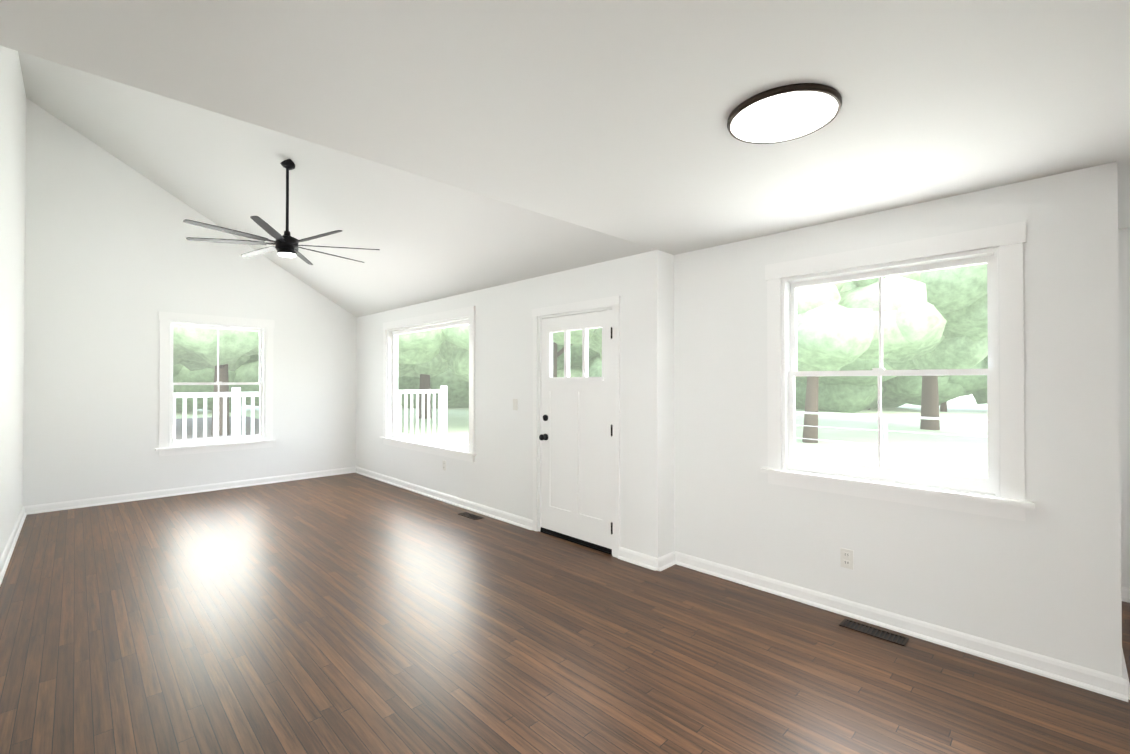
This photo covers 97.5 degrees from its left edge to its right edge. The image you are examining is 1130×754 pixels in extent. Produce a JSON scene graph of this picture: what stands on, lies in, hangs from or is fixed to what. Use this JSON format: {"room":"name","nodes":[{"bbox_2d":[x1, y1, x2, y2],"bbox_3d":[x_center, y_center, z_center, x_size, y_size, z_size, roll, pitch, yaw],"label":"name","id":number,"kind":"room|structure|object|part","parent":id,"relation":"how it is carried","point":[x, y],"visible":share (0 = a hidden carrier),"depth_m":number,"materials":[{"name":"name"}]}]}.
{"room":"empty living room","nodes":[
{"label":"empty living room","id":0,"kind":"room"},
{"bbox_2d":[0,46,25,557],"bbox_3d":[-2.183,-0.967,1.542,0.160,4.809,10.743,0,-1,-45],"label":"wall","id":1,"kind":"structure","parent":0,"point":[12,174],"depth_m":4.26,"materials":[{"name":"paint"}]},
{"bbox_2d":[0,506,27,585],"bbox_3d":[-2.114,1.393,1.589,0.032,0.088,10.423,0,-1,-45],"label":"baseboard","id":2,"kind":"structure","parent":1,"relation":"attached to","point":[5,558],"depth_m":4.21,"materials":[{"name":"paint"}]},
{"bbox_2d":[23,98,356,505],"bbox_3d":[-4.528,-0.878,6.660,3.692,4.716,0.160,0,-1,-45],"label":"wall","id":3,"kind":"structure","parent":0,"point":[91,401],"depth_m":5.89,"materials":[{"name":"paint"}]},
{"bbox_2d":[28,467,355,513],"bbox_3d":[-4.515,1.435,6.520,3.420,0.088,0.032,0,-1,-45],"label":"baseboard","id":4,"kind":"structure","parent":3,"relation":"attached to","point":[57,506],"depth_m":6.19,"materials":[{"name":"paint"}]},
{"bbox_2d":[155,311,275,456],"bbox_3d":[-4.576,0.089,6.559,1.310,1.779,0.205,0,-1,-45],"label":"window","id":5,"kind":"structure","parent":3,"relation":"in","point":[168,323],"depth_m":6.49,"materials":[{"name":"paint"}]},
{"bbox_2d":[356,250,669,557],"bbox_3d":[-1.229,0.137,5.822,0.160,2.672,5.655,0,-1,-45],"label":"wall","id":6,"kind":"structure","parent":0,"point":[497,474],"depth_m":4.86,"materials":[{"name":"paint"}]},
{"bbox_2d":[380,306,476,461],"bbox_3d":[-1.750,0.086,6.305,0.205,1.723,2.320,0,-1,-45],"label":"picture window","id":7,"kind":"structure","parent":6,"relation":"in","point":[390,416],"depth_m":6.33,"materials":[{"name":"paint"}]},
{"bbox_2d":[356,467,532,529],"bbox_3d":[-1.796,1.433,6.249,0.032,0.088,4.236,0,-1,-45],"label":"baseboard","id":8,"kind":"structure","parent":6,"relation":"attached to","point":[507,517],"depth_m":5.71,"materials":[{"name":"paint"}]},
{"bbox_2d":[513,399,517,409],"bbox_3d":[-0.500,0.276,4.960,0.010,0.115,0.070,0,-1,-45],"label":"light switch","id":9,"kind":"object","parent":6,"relation":"attached to","point":[515,404],"visible":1,"depth_m":4.95,"materials":[{"name":"plastic"}]},
{"bbox_2d":[539,310,612,554],"bbox_3d":[0.111,0.454,4.413,0.208,2.014,0.891,0,-1,-45],"label":"door","id":10,"kind":"structure","parent":6,"relation":"in","point":[575,436],"depth_m":4.36,"materials":[{"name":"paint"}]},
{"bbox_2d":[532,296,620,557],"bbox_3d":[0.120,0.404,4.430,0.173,2.115,1.073,0,-1,-45],"label":"door frame","id":11,"kind":"structure","parent":6,"relation":"attached to","point":[614,302],"depth_m":4.16,"materials":[{"name":"paint"}]},
{"bbox_2d":[618,547,663,570],"bbox_3d":[0.572,1.412,3.849,0.032,0.088,0.394,0,-1,-45],"label":"baseboard","id":12,"kind":"structure","parent":6,"relation":"attached to","point":[653,563],"depth_m":3.83,"materials":[{"name":"paint"}]},
{"bbox_2d":[0,473,1129,753],"bbox_3d":[-0.254,1.513,3.424,5.579,0.120,10.743,0,-1,-45],"label":"floor","id":13,"kind":"structure","parent":0,"point":[352,613],"depth_m":2.59,"materials":[{"name":"brown wood"}]},
{"bbox_2d":[458,512,483,519],"bbox_3d":[-0.997,1.465,5.231,0.110,0.005,0.320,0,-1,-45],"label":"floor vent","id":14,"kind":"object","parent":13,"relation":"in","point":[470,515],"visible":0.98,"depth_m":5.23,"materials":[{"name":"brown metal"}]},
{"bbox_2d":[839,618,908,645],"bbox_3d":[1.748,1.444,2.812,0.110,0.005,0.320,0,-1,-45],"label":"floor vent","id":15,"kind":"object","parent":13,"relation":"in","point":[876,632],"visible":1,"depth_m":2.81,"materials":[{"name":"brown metal"}]},
{"bbox_2d":[0,0,1129,316],"bbox_3d":[-0.254,-2.116,3.454,5.259,2.294,10.423,0,-1,-45],"label":"ceiling","id":16,"kind":"structure","parent":0,"point":[608,116],"depth_m":1.90,"materials":[{"name":"paint"}]},
{"bbox_2d":[183,159,379,264],"bbox_3d":[-2.543,-1.562,4.540,1.564,0.904,1.564,0,-1,-45],"label":"fan","id":17,"kind":"object","parent":16,"relation":"hanging from","point":[287,244],"visible":0.98,"depth_m":4.46,"materials":[{"name":"black metal"}]},
{"bbox_2d":[727,83,841,143],"bbox_3d":[0.812,-0.971,1.853,0.392,0.021,0.392,0,-1,-45],"label":"ceiling light","id":18,"kind":"object","parent":16,"relation":"in","point":[784,113],"visible":1,"depth_m":1.81,"materials":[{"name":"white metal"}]},
{"bbox_2d":[669,254,673,552],"bbox_3d":[0.839,0.122,4.003,0.227,2.672,0.160,0,-1,-45],"label":"wall","id":19,"kind":"structure","parent":0,"point":[671,356],"depth_m":3.89,"materials":[{"name":"paint"}]},
{"bbox_2d":[674,162,1121,677],"bbox_3d":[1.742,0.139,3.134,0.160,2.622,2.346,0,-1,-45],"label":"wall","id":20,"kind":"structure","parent":0,"point":[1044,578],"depth_m":2.64,"materials":[{"name":"paint"}]},
{"bbox_2d":[840,548,852,569],"bbox_3d":[1.720,1.110,3.027,0.008,0.115,0.070,0,-1,-45],"label":"electrical outlet","id":21,"kind":"object","parent":20,"relation":"attached to","point":[846,558],"visible":1,"depth_m":3.02,"materials":[{"name":"plastic"}]},
{"bbox_2d":[760,221,1034,520],"bbox_3d":[1.871,-0.024,2.958,0.205,1.484,1.349,0,-1,-45],"label":"window","id":22,"kind":"structure","parent":20,"relation":"in","point":[1011,502],"depth_m":2.78,"materials":[{"name":"paint"}]},
{"bbox_2d":[668,551,1129,701],"bbox_3d":[1.686,1.406,3.044,0.032,0.088,2.378,0,-1,-45],"label":"baseboard","id":23,"kind":"structure","parent":20,"relation":"attached to","point":[1080,677],"depth_m":2.72,"materials":[{"name":"paint"}]},
{"bbox_2d":[1118,229,1121,585],"bbox_3d":[3.037,0.137,2.876,1.320,2.622,0.160,0,-1,-45],"label":"wall","id":24,"kind":"structure","parent":0,"point":[1118,229],"depth_m":3.24,"materials":[{"name":"paint"}]},
{"bbox_2d":[1122,649,1127,674],"bbox_3d":[3.048,1.403,2.740,1.440,0.088,0.032,0,-1,-45],"label":"baseboard","id":25,"kind":"structure","parent":24,"relation":"attached to","point":[1124,670],"depth_m":2.41,"materials":[{"name":"paint"}]},
{"bbox_2d":[1119,227,1129,587],"bbox_3d":[4.428,0.134,2.547,0.160,2.622,2.582,0,-1,-45],"label":"wall","id":26,"kind":"structure","parent":0,"point":[1124,296],"depth_m":3.23,"materials":[{"name":"paint"}]},
{"bbox_2d":[1121,586,1129,602],"bbox_3d":[4.395,1.401,2.433,0.032,0.088,2.362,0,-1,-45],"label":"baseboard","id":27,"kind":"structure","parent":26,"relation":"attached to","point":[1125,591],"depth_m":3.21,"materials":[{"name":"paint"}]},
{"label":"outside","id":28,"kind":"structure","parent":0,"visible":0},
{"bbox_2d":[173,264,987,469],"bbox_3d":[-0.030,-2.652,21.519,59.847,11.734,57.811,0,-1,-45],"label":"yard","id":29,"kind":"structure","parent":28,"point":[968,332],"depth_m":15.88,"materials":[{"name":"green plant"}]},
{"bbox_3d":[-5.595,1.015,8.429,8.110,1.679,0.110,0,-1,-45],"label":"railing","id":30,"kind":"part","parent":29,"relation":"part of","materials":[{"name":"paint"}]},
{"bbox_2d":[176,401,987,477],"bbox_3d":[0.093,2.203,21.164,90.000,0.300,90.000,0,-1,-45],"label":"ground","id":31,"kind":"structure","parent":28,"point":[955,409],"depth_m":16.80,"materials":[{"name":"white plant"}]}
]}

